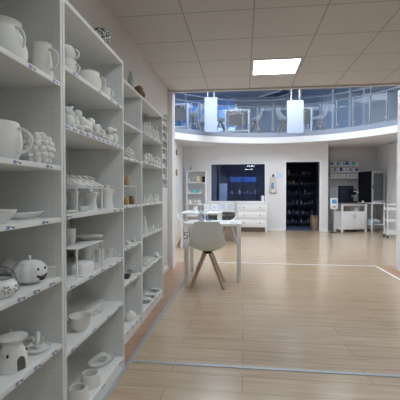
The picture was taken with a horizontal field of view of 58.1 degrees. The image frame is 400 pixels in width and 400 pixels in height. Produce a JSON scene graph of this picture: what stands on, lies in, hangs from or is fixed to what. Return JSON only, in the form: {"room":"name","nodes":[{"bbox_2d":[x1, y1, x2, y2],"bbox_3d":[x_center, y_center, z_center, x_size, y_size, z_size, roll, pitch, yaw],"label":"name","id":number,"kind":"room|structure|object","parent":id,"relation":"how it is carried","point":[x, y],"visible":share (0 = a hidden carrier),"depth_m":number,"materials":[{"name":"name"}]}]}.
{"room":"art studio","nodes":[
{"label":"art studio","id":0,"kind":"room"},
{"bbox_2d":[68,0,167,268],"bbox_3d":[-1.052,-0.230,1.431,0.150,2.735,8.600,0,1,7],"label":"wall","id":1,"kind":"structure","parent":0,"point":[96,13],"depth_m":3.73,"materials":[{"name":"paint"}]},
{"bbox_2d":[102,0,168,89],"bbox_3d":[-0.980,-1.592,1.295,0.020,0.006,8.400,0,1,7],"label":"trim","id":2,"kind":"structure","parent":1,"relation":"attached to","point":[104,1],"depth_m":3.64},
{"bbox_2d":[161,114,167,187],"bbox_3d":[-0.526,-0.582,4.202,0.234,0.890,0.320,0,1,7],"label":"wall rack","id":3,"kind":"object","parent":1,"relation":"attached to","point":[165,116],"visible":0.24,"depth_m":4.34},
{"bbox_2d":[168,91,175,268],"bbox_3d":[-0.490,-0.298,5.593,0.180,2.709,0.216,0,1,7],"label":"wall","id":4,"kind":"structure","parent":0,"point":[171,96],"depth_m":5.50,"materials":[{"name":"paint"}]},
{"bbox_2d":[175,140,183,234],"bbox_3d":[-1.258,-0.319,8.731,0.830,2.630,5.550,0,1,7],"label":"wall","id":5,"kind":"structure","parent":0,"point":[179,158],"depth_m":10.66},
{"bbox_2d":[105,0,399,90],"bbox_3d":[2.283,-1.619,0.955,6.900,0.060,8.500,0,1,7],"label":"ceiling","id":6,"kind":"structure","parent":0,"point":[189,44],"depth_m":3.68,"materials":[{"name":"tile"}]},
{"bbox_2d":[252,57,302,74],"bbox_3d":[0.937,-1.651,4.465,0.570,0.012,0.536,0,1,7],"label":"recessed light","id":7,"kind":"object","parent":6,"relation":"in","point":[277,65],"visible":1,"depth_m":4.45,"materials":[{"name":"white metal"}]},
{"bbox_2d":[107,223,399,399],"bbox_3d":[1.818,1.106,5.546,8.900,0.104,17.400,0,1,7],"label":"floor","id":8,"kind":"structure","parent":0,"point":[328,316],"depth_m":3.19,"materials":[{"name":"brown wood"}]},
{"bbox_2d":[0,0,64,399],"bbox_3d":[-0.820,0.132,1.193,0.360,2.020,0.798,0,1,7],"label":"bookcase","id":9,"kind":"object","parent":8,"relation":"on","point":[30,97],"depth_m":1.56,"materials":[{"name":"white laminate"}]},
{"bbox_2d":[0,255,16,275],"bbox_3d":[-0.840,0.287,1.580,0.108,0.089,0.109,0,1,7],"label":"jar","id":10,"kind":"object","parent":9,"relation":"on","point":[4,271],"visible":0.56,"depth_m":1.54,"materials":[{"name":"white ceramic"}]},
{"bbox_2d":[0,209,16,223],"bbox_3d":[-0.717,0.057,1.254,0.144,0.047,0.143,0,1,7],"label":"bowl","id":11,"kind":"object","parent":9,"relation":"on","point":[6,215],"visible":1,"depth_m":1.23,"materials":[{"name":"ceramic"}]},
{"bbox_2d":[0,266,19,299],"bbox_3d":[-0.691,0.284,1.251,0.114,0.107,0.113,0,1,24],"label":"lantern","id":12,"kind":"object","parent":9,"relation":"on","point":[9,286],"visible":1,"depth_m":1.23,"materials":[{"name":"white ceramic"}]},
{"bbox_2d":[0,15,27,61],"bbox_3d":[-0.750,-0.592,1.381,0.163,0.180,0.163,-1,1,-38],"label":"jug","id":13,"kind":"object","parent":9,"relation":"on","point":[11,39],"visible":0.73,"depth_m":1.34,"materials":[{"name":"ceramic"}]},
{"bbox_2d":[0,119,33,158],"bbox_3d":[-0.730,-0.213,1.320,0.190,0.142,0.168,-1,1,-37],"label":"cup","id":14,"kind":"object","parent":9,"relation":"on","point":[11,140],"visible":0.81,"depth_m":1.28,"materials":[{"name":"ceramic"}]},
{"bbox_2d":[11,211,43,218],"bbox_3d":[-0.756,0.062,1.514,0.170,0.028,0.255,0,1,7],"label":"platter","id":15,"kind":"object","parent":9,"relation":"on","point":[24,215],"visible":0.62,"depth_m":1.45,"materials":[{"name":"ceramic"}]},
{"bbox_2d":[11,255,47,283],"bbox_3d":[-0.684,0.277,1.448,0.140,0.113,0.134,0,1,21],"label":"jar","id":16,"kind":"object","parent":9,"relation":"on","point":[30,270],"visible":0.97,"depth_m":1.41,"materials":[{"name":"white ceramic"}]},
{"bbox_2d":[20,132,55,163],"bbox_3d":[-0.688,-0.216,1.526,0.146,0.138,0.147,0,1,-8],"label":"vase","id":17,"kind":"object","parent":9,"relation":"on","point":[43,150],"visible":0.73,"depth_m":1.48,"materials":[{"name":"ceramic"}]},
{"bbox_2d":[25,331,51,353],"bbox_3d":[-0.674,0.584,1.495,0.109,0.077,0.109,0,1,17],"label":"dish","id":18,"kind":"object","parent":9,"relation":"on","point":[37,346],"visible":0.95,"depth_m":1.49,"materials":[{"name":"ceramic"}]},
{"bbox_2d":[32,41,58,77],"bbox_3d":[-0.648,-0.576,1.492,0.088,0.145,0.114,-1,2,-44],"label":"pitcher","id":19,"kind":"object","parent":9,"relation":"on","point":[42,58],"visible":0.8,"depth_m":1.47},
{"bbox_2d":[45,266,54,278],"bbox_3d":[-0.636,0.307,1.529,0.038,0.050,0.016,-1,1,-33],"label":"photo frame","id":20,"kind":"object","parent":9,"relation":"on","point":[51,269],"visible":0.81,"depth_m":1.53,"materials":[{"name":"ceramic"}]},
{"bbox_2d":[62,0,124,399],"bbox_3d":[-0.725,0.117,1.990,0.360,2.020,0.798,0,1,7],"label":"bookcase","id":21,"kind":"object","parent":8,"relation":"on","point":[84,153],"depth_m":2.33,"materials":[{"name":"white laminate"}]},
{"bbox_2d":[65,106,75,127],"bbox_3d":[-0.633,-0.394,1.724,0.080,0.116,0.066,0,1,-13],"label":"bear figurine","id":22,"kind":"object","parent":21,"relation":"on","point":[69,119],"visible":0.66,"depth_m":1.71,"materials":[{"name":"ceramic"}]},
{"bbox_2d":[66,228,75,243],"bbox_3d":[-0.705,0.194,1.942,0.068,0.082,0.068,0,1,7],"label":"beaker","id":23,"kind":"object","parent":21,"relation":"on","point":[70,232],"visible":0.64,"depth_m":1.92,"materials":[{"name":"ceramic"}]},
{"bbox_2d":[65,44,80,72],"bbox_3d":[-0.645,-0.669,1.736,0.101,0.146,0.108,-1,2,-44],"label":"cup stack","id":24,"kind":"object","parent":21,"relation":"on","point":[70,52],"visible":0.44,"depth_m":1.71,"materials":[{"name":"ceramic"}]},
{"bbox_2d":[65,44,75,59],"bbox_3d":[-0.647,-0.706,1.738,0.094,0.073,0.093,0,1,7],"label":"cup","id":25,"kind":"object","parent":24,"relation":"on","point":[70,52],"depth_m":1.71,"materials":[{"name":"ceramic"}]},
{"bbox_2d":[65,58,76,71],"bbox_3d":[-0.647,-0.633,1.739,0.101,0.074,0.101,0,1,7],"label":"cup","id":26,"kind":"object","parent":24,"relation":"on","point":[71,63],"depth_m":1.71,"materials":[{"name":"ceramic"}]},
{"bbox_2d":[66,191,79,209],"bbox_3d":[-0.730,0.004,2.069,0.076,0.106,0.076,0,1,13],"label":"vase","id":27,"kind":"object","parent":21,"relation":"on","point":[70,194],"visible":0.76,"depth_m":2.04,"materials":[{"name":"ceramic"}]},
{"bbox_2d":[66,174,85,186],"bbox_3d":[-0.673,-0.106,1.952,0.104,0.073,0.039,0,1,-3],"label":"slipper","id":28,"kind":"object","parent":21,"relation":"on","point":[72,179],"visible":0.86,"depth_m":1.94,"materials":[{"name":"ceramic"}]},
{"bbox_2d":[67,383,88,399],"bbox_3d":[-0.635,1.004,1.871,0.110,0.069,0.110,-1,1,-28],"label":"pot","id":29,"kind":"object","parent":21,"relation":"on","point":[77,391],"visible":0.98,"depth_m":1.84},
{"bbox_2d":[72,111,84,129],"bbox_3d":[-0.618,-0.392,1.778,0.125,0.109,0.058,1,1,32],"label":"bird figurine","id":30,"kind":"object","parent":21,"relation":"on","point":[77,121],"visible":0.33,"depth_m":1.76,"materials":[{"name":"ceramic"}]},
{"bbox_2d":[68,311,91,331],"bbox_3d":[-0.621,0.635,1.867,0.120,0.078,0.120,0,1,11],"label":"mixing bowl","id":31,"kind":"object","parent":21,"relation":"on","point":[79,321],"visible":1,"depth_m":1.84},
{"bbox_2d":[72,174,91,186],"bbox_3d":[-0.653,-0.106,1.991,0.104,0.073,0.039,0,1,-3],"label":"slipper","id":32,"kind":"object","parent":21,"relation":"on","point":[79,179],"visible":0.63,"depth_m":1.98,"materials":[{"name":"ceramic"}]},
{"bbox_2d":[67,260,97,276],"bbox_3d":[-0.614,0.352,1.889,0.094,0.063,0.180,0,1,7],"label":"butter dish","id":33,"kind":"object","parent":21,"relation":"on","point":[85,267],"visible":0.97,"depth_m":1.83,"materials":[{"name":"white ceramic"}]},
{"bbox_2d":[74,109,92,132],"bbox_3d":[-0.606,-0.405,1.854,0.151,0.132,0.070,1,1,32],"label":"bird figurine","id":34,"kind":"object","parent":21,"relation":"on","point":[83,121],"visible":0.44,"depth_m":1.83,"materials":[{"name":"ceramic"}]},
{"bbox_2d":[75,245,92,259],"bbox_3d":[-0.735,0.329,2.287,0.110,0.099,0.110,0,1,7],"label":"bowl","id":35,"kind":"object","parent":21,"relation":"on","point":[85,253],"visible":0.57,"depth_m":2.25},
{"bbox_2d":[67,298,103,323],"bbox_3d":[-0.752,0.657,2.147,0.220,0.022,0.400,0,1,7],"label":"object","id":36,"kind":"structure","parent":21,"relation":"on","point":[74,305],"depth_m":2.22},
{"bbox_2d":[78,175,96,186],"bbox_3d":[-0.640,-0.108,2.057,0.104,0.073,0.039,0,1,-3],"label":"slipper","id":37,"kind":"object","parent":21,"relation":"on","point":[85,179],"visible":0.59,"depth_m":2.05,"materials":[{"name":"ceramic"}]},
{"bbox_2d":[81,189,97,209],"bbox_3d":[-0.644,-0.009,2.109,0.098,0.130,0.098,0,1,0],"label":"vase","id":38,"kind":"object","parent":21,"relation":"on","point":[89,197],"visible":0.85,"depth_m":2.08,"materials":[{"name":"ceramic"}]},
{"bbox_2d":[76,236,102,239],"bbox_3d":[-0.655,0.223,2.110,0.168,0.016,0.168,0,1,7],"label":"plate","id":39,"kind":"object","parent":21,"relation":"on","point":[100,236],"visible":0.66,"depth_m":2.05,"materials":[{"name":"ceramic"}]},
{"bbox_2d":[76,234,102,237],"bbox_3d":[-0.655,0.216,2.110,0.168,0.016,0.168,0,1,7],"label":"plate","id":40,"kind":"object","parent":39,"relation":"on","point":[79,235],"visible":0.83,"depth_m":2.13,"materials":[{"name":"ceramic"}]},
{"bbox_2d":[80,369,100,389],"bbox_3d":[-0.613,1.000,2.016,0.112,0.072,0.112,0,1,2],"label":"pot","id":41,"kind":"object","parent":21,"relation":"on","point":[91,378],"visible":0.91,"depth_m":1.98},
{"bbox_2d":[76,68,105,90],"bbox_3d":[-0.628,-0.658,2.018,0.151,0.115,0.151,-1,1,-38],"label":"pot","id":42,"kind":"object","parent":21,"relation":"on","point":[92,76],"visible":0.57,"depth_m":1.96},
{"bbox_2d":[85,175,103,187],"bbox_3d":[-0.626,-0.109,2.135,0.104,0.073,0.039,0,1,-3],"label":"slipper","id":43,"kind":"object","parent":21,"relation":"on","point":[91,179],"visible":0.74,"depth_m":2.12,"materials":[{"name":"ceramic"}]},
{"bbox_2d":[88,118,104,137],"bbox_3d":[-0.588,-0.404,2.018,0.141,0.123,0.065,1,1,32],"label":"bird figurine","id":44,"kind":"object","parent":21,"relation":"on","point":[96,128],"visible":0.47,"depth_m":2.00,"materials":[{"name":"ceramic"}]},
{"bbox_2d":[95,248,106,261],"bbox_3d":[-0.613,0.339,2.220,0.065,0.077,0.056,-1,1,-29],"label":"mug","id":45,"kind":"object","parent":21,"relation":"on","point":[98,250],"visible":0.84,"depth_m":2.19,"materials":[{"name":"ceramic"}]},
{"bbox_2d":[87,352,116,367],"bbox_3d":[-0.620,1.012,2.296,0.128,0.038,0.278,0,1,22],"label":"serving dish","id":46,"kind":"object","parent":21,"relation":"on","point":[101,359],"visible":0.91,"depth_m":2.29,"materials":[{"name":"ceramic"}]},
{"bbox_2d":[93,28,111,44],"bbox_3d":[-0.586,-0.939,2.114,0.133,0.087,0.133,0,1,-21],"label":"bowl","id":47,"kind":"object","parent":21,"relation":"on","point":[105,34],"visible":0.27,"depth_m":2.07,"materials":[{"name":"ceramic"}]},
{"bbox_2d":[100,185,113,208],"bbox_3d":[-0.592,-0.022,2.293,0.094,0.151,0.094,-1,1,-38],"label":"vase","id":48,"kind":"object","parent":21,"relation":"on","point":[107,193],"visible":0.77,"depth_m":2.26,"materials":[{"name":"ceramic"}]},
{"bbox_2d":[102,87,113,97],"bbox_3d":[-0.564,-0.636,2.152,0.077,0.063,0.064,1,1,35],"label":"mug","id":49,"kind":"object","parent":21,"relation":"on","point":[106,90],"visible":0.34,"depth_m":2.13,"materials":[{"name":"ceramic"}]},
{"bbox_2d":[105,127,114,141],"bbox_3d":[-0.577,-0.398,2.229,0.141,0.102,0.068,1,1,37],"label":"duck figurine","id":50,"kind":"object","parent":21,"relation":"on","point":[110,130],"visible":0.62,"depth_m":2.20,"materials":[{"name":"ceramic"}]},
{"bbox_2d":[106,248,115,257],"bbox_3d":[-0.587,0.345,2.353,0.062,0.059,0.052,1,1,41],"label":"mug","id":51,"kind":"object","parent":21,"relation":"on","point":[110,252],"visible":0.91,"depth_m":2.34,"materials":[{"name":"ceramic"}]},
{"bbox_2d":[111,128,117,143],"bbox_3d":[-0.558,-0.411,2.358,0.070,0.124,0.064,1,1,26],"label":"figurine","id":52,"kind":"object","parent":21,"relation":"on","point":[115,140],"visible":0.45,"depth_m":2.33,"materials":[{"name":"ceramic"}]},
{"bbox_2d":[123,78,141,343],"bbox_3d":[-0.684,0.101,2.798,0.248,2.020,0.798,0,1,7],"label":"bookcase","id":53,"kind":"object","parent":8,"relation":"on","point":[132,98],"depth_m":3.16,"materials":[{"name":"white laminate"}]},
{"bbox_2d":[124,147,133,158],"bbox_3d":[-0.607,-0.388,3.007,0.112,0.106,0.106,1,1,29],"label":"ball","id":54,"kind":"object","parent":53,"relation":"on","point":[128,152],"visible":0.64,"depth_m":2.97,"materials":[{"name":"ceramic"}]},
{"bbox_2d":[124,309,135,320],"bbox_3d":[-0.597,0.971,3.058,0.104,0.091,0.114,-1,1,-33],"label":"teapot","id":55,"kind":"object","parent":53,"relation":"on","point":[129,315],"visible":1,"depth_m":3.02,"materials":[{"name":"ceramic"}]},
{"bbox_2d":[128,71,134,88],"bbox_3d":[-0.572,-0.988,2.989,0.059,0.154,0.058,0,1,-21],"label":"bottle","id":56,"kind":"object","parent":53,"relation":"on","point":[131,81],"visible":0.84,"depth_m":2.97,"materials":[{"name":"grey ceramic"}]},
{"bbox_2d":[102,262,196,399],"bbox_3d":[-0.592,1.132,1.603,0.034,0.004,9.000,0,1,7],"label":"trim","id":57,"kind":"structure","parent":8,"relation":"on","point":[152,327],"depth_m":2.74,"materials":[{"name":"metal"}]},
{"bbox_2d":[141,96,162,323],"bbox_3d":[-0.587,0.085,3.614,0.248,2.020,0.838,0,1,7],"label":"bookcase","id":58,"kind":"object","parent":8,"relation":"on","point":[152,174],"visible":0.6,"depth_m":4.00,"materials":[{"name":"white laminate"}]},
{"bbox_2d":[135,85,144,97],"bbox_3d":[-0.541,-0.967,3.208,0.082,0.100,0.219,0,1,7],"label":"cluster","id":59,"kind":"object","parent":58,"relation":"on","point":[139,89],"visible":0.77,"depth_m":3.17,"materials":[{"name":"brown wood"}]},
{"bbox_2d":[143,215,147,233],"bbox_3d":[-0.540,0.235,3.495,0.068,0.175,0.067,0,1,7],"label":"cone","id":60,"kind":"object","parent":58,"relation":"on","point":[145,230],"visible":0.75,"depth_m":3.48,"materials":[{"name":"ceramic"}]},
{"bbox_2d":[175,208,189,246],"bbox_3d":[-0.302,0.598,7.965,0.469,0.825,0.465,0,1,2],"label":"shell chair","id":61,"kind":"object","parent":8,"relation":"on","point":[177,214],"visible":0.47,"depth_m":7.87,"materials":[{"name":"plastic"}]},
{"bbox_2d":[186,170,206,226],"bbox_3d":[-0.103,0.017,11.234,0.612,1.860,0.280,0,1,7],"label":"shelf unit","id":62,"kind":"object","parent":8,"relation":"on","point":[202,197],"visible":0.61,"depth_m":11.35,"materials":[{"name":"wood"}]},
{"bbox_2d":[180,210,221,248],"bbox_3d":[0.048,0.632,7.899,0.825,0.760,0.830,0,1,7],"label":"table","id":63,"kind":"object","parent":8,"relation":"on","point":[219,213],"visible":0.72,"depth_m":7.53,"materials":[{"name":"white metal"}]},
{"bbox_2d":[189,222,225,289],"bbox_3d":[0.097,0.665,4.532,0.465,0.825,0.469,0,1,4],"label":"shell chair","id":64,"kind":"object","parent":8,"relation":"on","point":[207,237],"visible":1,"depth_m":4.35,"materials":[{"name":"plastic"}]},
{"bbox_2d":[184,220,240,281],"bbox_3d":[0.195,0.685,5.024,0.751,0.765,0.604,0,1,7],"label":"table","id":65,"kind":"object","parent":8,"relation":"on","point":[189,223],"visible":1,"depth_m":4.77,"materials":[{"name":"white metal"}]},
{"bbox_2d":[212,172,217,200],"bbox_3d":[0.511,-0.022,12.522,0.189,1.881,0.415,0,1,7],"label":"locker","id":66,"kind":"object","parent":8,"relation":"on","point":[214,174],"visible":0.61,"depth_m":12.33,"materials":[{"name":"metal"}]},
{"bbox_2d":[219,183,226,200],"bbox_3d":[0.805,0.175,12.491,0.253,1.489,0.415,0,1,7],"label":"cabinet","id":67,"kind":"object","parent":8,"relation":"on","point":[222,186],"visible":0.38,"depth_m":12.30,"materials":[{"name":"metal"}]},
{"bbox_2d":[223,226,236,240],"bbox_3d":[0.760,0.794,8.839,0.380,0.400,0.320,0,1,7],"label":"storage bin","id":68,"kind":"object","parent":8,"relation":"on","point":[229,236],"visible":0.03,"depth_m":8.69,"materials":[{"name":"beige plastic"}]},
{"bbox_2d":[223,208,239,243],"bbox_3d":[0.669,0.592,8.292,0.469,0.825,0.465,0,1,2],"label":"shell chair","id":69,"kind":"object","parent":8,"relation":"on","point":[237,214],"visible":0.46,"depth_m":8.21,"materials":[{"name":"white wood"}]},
{"bbox_2d":[228,175,257,200],"bbox_3d":[1.528,0.017,12.812,1.029,1.800,0.440,0,1,7],"label":"storage rack","id":70,"kind":"object","parent":8,"relation":"on","point":[229,182],"visible":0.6,"depth_m":12.59,"materials":[{"name":"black metal"}]},
{"bbox_2d":[236,202,267,231],"bbox_3d":[1.573,0.511,10.924,0.931,0.885,0.507,0,1,7],"label":"dresser","id":71,"kind":"object","parent":8,"relation":"on","point":[252,215],"visible":0.94,"depth_m":10.70,"materials":[{"name":"white wood"}]},
{"bbox_2d":[132,360,399,377],"bbox_3d":[2.639,1.122,2.124,6.257,0.004,0.034,0,1,7],"label":"trim","id":72,"kind":"structure","parent":8,"relation":"on","point":[137,361],"depth_m":2.38,"materials":[{"name":"metal"}]},
{"bbox_2d":[206,262,361,265],"bbox_3d":[1.378,1.049,5.899,2.857,0.004,0.030,0,1,7],"label":"trim","id":73,"kind":"structure","parent":8,"relation":"on","point":[206,262],"depth_m":5.86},
{"bbox_2d":[286,168,316,225],"bbox_3d":[3.536,-0.109,12.872,1.510,2.050,0.440,0,1,7],"label":"storage rack","id":74,"kind":"object","parent":8,"relation":"on","point":[299,175],"visible":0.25,"depth_m":12.68,"materials":[{"name":"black metal"}]},
{"bbox_2d":[286,213,315,214],"bbox_3d":[3.536,0.510,12.884,1.470,0.030,0.440,0,1,7],"label":"shelf","id":75,"kind":"object","parent":74,"relation":"attached to","point":[286,213],"depth_m":12.67,"materials":[{"name":"black metal"}]},
{"bbox_2d":[310,215,317,229],"bbox_3d":[3.681,0.720,11.440,0.280,0.440,0.400,0,1,1],"label":"cardboard box","id":76,"kind":"object","parent":8,"relation":"on","point":[313,218],"visible":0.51,"depth_m":11.30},
{"bbox_2d":[330,198,337,232],"bbox_3d":[3.919,0.451,10.540,0.220,1.020,0.220,0,1,7],"label":"stand","id":77,"kind":"object","parent":8,"relation":"on","point":[333,201],"visible":1,"depth_m":10.49,"materials":[{"name":"white plastic"}]},
{"bbox_2d":[330,198,337,208],"bbox_3d":[3.918,0.101,10.521,0.200,0.320,0.084,0,1,7],"label":"dispenser","id":78,"kind":"object","parent":77,"relation":"on","point":[333,201],"depth_m":10.48,"materials":[{"name":"grey plastic"}]},
{"bbox_2d":[334,203,367,232],"bbox_3d":[4.545,0.519,10.873,0.890,0.870,0.422,0,1,-13],"label":"base cabinet","id":79,"kind":"object","parent":8,"relation":"on","point":[343,220],"visible":0.93,"depth_m":10.70,"materials":[{"name":"wood"}]},
{"bbox_2d":[338,203,367,203],"bbox_3d":[4.544,0.100,10.866,0.890,0.030,0.420,0,1,-13],"label":"countertop","id":80,"kind":"structure","parent":79,"relation":"on","point":[338,203],"depth_m":10.66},
{"bbox_2d":[338,186,358,202],"bbox_3d":[4.454,-0.175,10.813,0.473,0.520,0.372,0,1,-13],"label":"espresso machine","id":81,"kind":"object","parent":80,"relation":"on","point":[346,194],"visible":0.99,"depth_m":10.80,"materials":[{"name":"black plastic"}]},
{"bbox_2d":[358,202,384,231],"bbox_3d":[5.247,0.509,11.024,0.500,0.885,0.550,0,1,-19],"label":"table","id":82,"kind":"object","parent":8,"relation":"on","point":[370,203],"visible":0.69,"depth_m":10.77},
{"bbox_2d":[358,171,384,201],"bbox_3d":[5.250,-0.398,10.998,0.500,0.930,0.568,0,1,-19],"label":"display case","id":83,"kind":"object","parent":82,"relation":"on","point":[371,184],"visible":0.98,"depth_m":10.80,"materials":[{"name":"black glass"}]},
{"bbox_2d":[383,204,396,237],"bbox_3d":[5.068,0.541,9.428,0.394,0.881,0.354,0,1,11],"label":"trolley","id":84,"kind":"object","parent":8,"relation":"on","point":[388,232],"visible":0.67,"depth_m":9.31,"materials":[{"name":"white metal"}]},
{"bbox_2d":[384,230,395,234],"bbox_3d":[5.068,0.842,9.434,0.378,0.100,0.292,0,1,11],"label":"tray","id":85,"kind":"object","parent":84,"relation":"on","point":[389,232],"depth_m":9.32,"materials":[{"name":"white metal"}]},
{"bbox_2d":[184,145,327,230],"bbox_3d":[1.277,-0.369,11.283,5.260,2.630,0.120,0,1,7],"label":"wall","id":86,"kind":"structure","parent":0,"point":[200,158],"depth_m":11.12,"materials":[{"name":"paint"}]},
{"bbox_2d":[210,163,265,201],"bbox_3d":[1.185,-0.544,11.286,1.739,1.220,0.130,0,1,7],"label":"window","id":87,"kind":"structure","parent":86,"relation":"in","point":[210,163],"depth_m":11.24,"materials":[{"name":"clear glass"}]},
{"bbox_2d":[269,174,276,192],"bbox_3d":[2.246,-0.500,11.069,0.246,0.595,0.070,0,1,7],"label":"apron","id":88,"kind":"object","parent":86,"relation":"hanging from","point":[272,189],"visible":1,"depth_m":11.05,"materials":[{"name":"beige fabric"}]},
{"bbox_2d":[284,160,321,230],"bbox_3d":[3.142,-0.139,11.060,1.132,2.180,0.150,0,1,7],"label":"door frame","id":89,"kind":"structure","parent":86,"relation":"in","point":[285,161],"depth_m":10.94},
{"bbox_2d":[211,162,315,221],"bbox_3d":[2.111,-0.425,14.169,4.830,2.630,0.050,0,1,7],"label":"wall","id":90,"kind":"structure","parent":0,"point":[234,170],"depth_m":14.09,"materials":[{"name":"paint"}]},
{"bbox_2d":[175,133,396,148],"bbox_3d":[2.324,-1.804,9.726,8.900,0.300,8.869,0,1,7],"label":"floor","id":91,"kind":"structure","parent":0,"point":[377,141],"depth_m":10.65,"materials":[{"name":"paint"}]},
{"bbox_2d":[175,103,190,128],"bbox_3d":[-0.581,-2.348,10.449,0.589,0.760,0.600,0,1,7],"label":"table","id":92,"kind":"object","parent":91,"relation":"on","point":[180,112],"visible":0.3,"depth_m":10.24,"materials":[{"name":"white metal"}]},
{"bbox_2d":[189,102,202,129],"bbox_3d":[-0.174,-2.381,10.500,0.469,0.825,0.465,0,1,22],"label":"shell chair","id":93,"kind":"object","parent":91,"relation":"on","point":[195,114],"visible":0.58,"depth_m":10.41,"materials":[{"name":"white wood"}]},
{"bbox_2d":[217,116,226,131],"bbox_3d":[0.638,-2.394,11.179,0.469,0.825,0.465,0,1,-3],"label":"shell chair","id":94,"kind":"object","parent":91,"relation":"on","point":[220,120],"visible":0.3,"depth_m":11.08,"materials":[{"name":"white plastic"}]},
{"bbox_2d":[225,109,249,132],"bbox_3d":[1.154,-2.361,11.153,0.755,0.760,0.550,0,1,7],"label":"table","id":95,"kind":"object","parent":91,"relation":"on","point":[235,116],"visible":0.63,"depth_m":10.96,"materials":[{"name":"white metal"}]},
{"bbox_2d":[226,130,247,132],"bbox_3d":[1.154,-2.097,11.159,0.655,0.030,0.530,0,1,7],"label":"shelf","id":96,"kind":"object","parent":95,"relation":"attached to","point":[235,131],"depth_m":10.91,"materials":[{"name":"white metal"}]},
{"bbox_2d":[247,107,263,132],"bbox_3d":[1.697,-2.392,11.052,0.469,0.825,0.465,0,1,17],"label":"shell chair","id":97,"kind":"object","parent":91,"relation":"on","point":[254,119],"visible":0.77,"depth_m":10.96,"materials":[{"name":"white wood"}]},
{"bbox_2d":[275,107,286,132],"bbox_3d":[2.581,-2.391,11.027,0.469,0.825,0.465,0,1,-8],"label":"shell chair","id":98,"kind":"object","parent":91,"relation":"on","point":[280,116],"visible":0.7,"depth_m":10.95,"materials":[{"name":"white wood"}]},
{"bbox_2d":[175,86,399,136],"bbox_3d":[1.778,-2.348,8.202,6.924,1.106,4.919,0,1,7],"label":"railing","id":99,"kind":"object","parent":91,"relation":"on","point":[386,123],"visible":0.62,"depth_m":10.12,"materials":[{"name":"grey metal"}]},
{"bbox_2d":[303,107,312,130],"bbox_3d":[3.086,-2.357,10.918,0.519,0.760,0.600,0,1,7],"label":"table","id":100,"kind":"object","parent":91,"relation":"on","point":[308,114],"visible":0.28,"depth_m":10.70,"materials":[{"name":"white metal"}]},
{"bbox_2d":[312,106,327,130],"bbox_3d":[3.573,-2.386,10.758,0.469,0.825,0.465,0,1,17],"label":"shell chair","id":101,"kind":"object","parent":91,"relation":"on","point":[317,118],"visible":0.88,"depth_m":10.64,"materials":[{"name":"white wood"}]},
{"bbox_2d":[300,88,364,128],"bbox_3d":[4.435,-2.861,12.137,2.114,1.720,0.060,0,1,7],"label":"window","id":102,"kind":"structure","parent":91,"relation":"on","point":[332,90],"depth_m":12.04,"materials":[{"name":"grey metal"}]},
{"bbox_2d":[173,83,399,92],"bbox_3d":[2.788,-2.616,5.167,6.900,1.940,0.080,0,1,7],"label":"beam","id":103,"kind":"structure","parent":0,"point":[385,84],"depth_m":5.32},
{"bbox_2d":[174,86,399,105],"bbox_3d":[2.322,-3.723,9.673,9.200,0.100,8.900,0,1,7],"label":"ceiling","id":104,"kind":"structure","parent":0,"point":[378,88],"depth_m":12.48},
{"bbox_2d":[204,92,216,131],"bbox_3d":[0.299,-2.779,9.933,0.350,1.799,0.050,0,1,0],"label":"panel","id":105,"kind":"object","parent":104,"relation":"hanging from","point":[210,118],"visible":0.78,"depth_m":9.92,"materials":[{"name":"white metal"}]},
{"bbox_2d":[259,90,290,96],"bbox_3d":[2.531,-3.715,12.892,0.600,0.039,1.469,-1,1,-35],"label":"window","id":106,"kind":"structure","parent":104,"relation":"attached to","point":[279,93],"depth_m":12.55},
{"bbox_2d":[287,89,303,132],"bbox_3d":[2.504,-2.715,9.469,0.420,1.909,0.050,0,1,7],"label":"panel","id":107,"kind":"object","parent":104,"relation":"hanging from","point":[294,107],"visible":0.78,"depth_m":9.46,"materials":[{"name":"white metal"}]},
{"bbox_2d":[236,92,397,132],"bbox_3d":[4.227,-2.873,12.796,5.853,1.720,0.120,0,1,7],"label":"wall","id":108,"kind":"structure","parent":0,"point":[378,106],"depth_m":12.70,"materials":[{"name":"glass"}]},
{"bbox_2d":[175,97,235,129],"bbox_3d":[-0.193,-2.884,13.314,3.047,1.720,0.100,0,1,7],"label":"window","id":109,"kind":"structure","parent":108,"relation":"in","point":[230,98],"depth_m":13.23,"materials":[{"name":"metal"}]},
{"bbox_2d":[316,162,318,214],"bbox_3d":[3.844,-0.373,11.530,0.019,2.630,0.980,0,1,7],"label":"wall","id":110,"kind":"structure","parent":0,"point":[317,162],"depth_m":11.87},
{"bbox_2d":[328,148,376,228],"bbox_3d":[4.818,-0.371,11.414,1.940,2.630,0.980,0,1,7],"label":"wall","id":111,"kind":"structure","parent":0,"point":[366,158],"depth_m":11.78,"materials":[{"name":"paint"}]},
{"bbox_2d":[329,187,337,199],"bbox_3d":[4.413,-0.213,11.849,0.300,0.440,0.019,0,1,7],"label":"framed notice","id":112,"kind":"object","parent":111,"relation":"attached to","point":[333,191],"visible":0.7,"depth_m":11.84,"materials":[{"name":"white paper"}]},
{"bbox_2d":[329,171,358,172],"bbox_3d":[4.664,-0.907,11.674,0.886,0.040,0.279,0,1,7],"label":"wall shelf","id":113,"kind":"object","parent":111,"relation":"attached to","point":[330,171],"visible":0.91,"depth_m":11.59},
{"bbox_2d":[329,165,359,166],"bbox_3d":[4.664,-1.103,11.670,0.886,0.040,0.279,0,1,7],"label":"wall shelf","id":114,"kind":"object","parent":111,"relation":"attached to","point":[330,165],"visible":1,"depth_m":11.62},
{"bbox_2d":[376,141,396,229],"bbox_3d":[5.398,-0.315,8.515,0.100,2.630,6.400,0,1,7],"label":"wall","id":115,"kind":"structure","parent":0,"point":[386,154],"depth_m":10.65,"materials":[{"name":"paint"}]},
{"bbox_2d":[396,90,399,270],"bbox_3d":[3.157,-0.292,5.283,0.365,2.709,0.350,0,1,7],"label":"wall","id":116,"kind":"structure","parent":0,"point":[398,123],"depth_m":5.42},
{"bbox_2d":[175,125,396,143],"bbox_3d":[1.751,-1.703,7.988,6.828,0.175,5.279,0,1,7],"label":"trim","id":117,"kind":"structure","parent":116,"relation":"attached to","point":[390,129],"depth_m":10.19,"materials":[{"name":"paint"}]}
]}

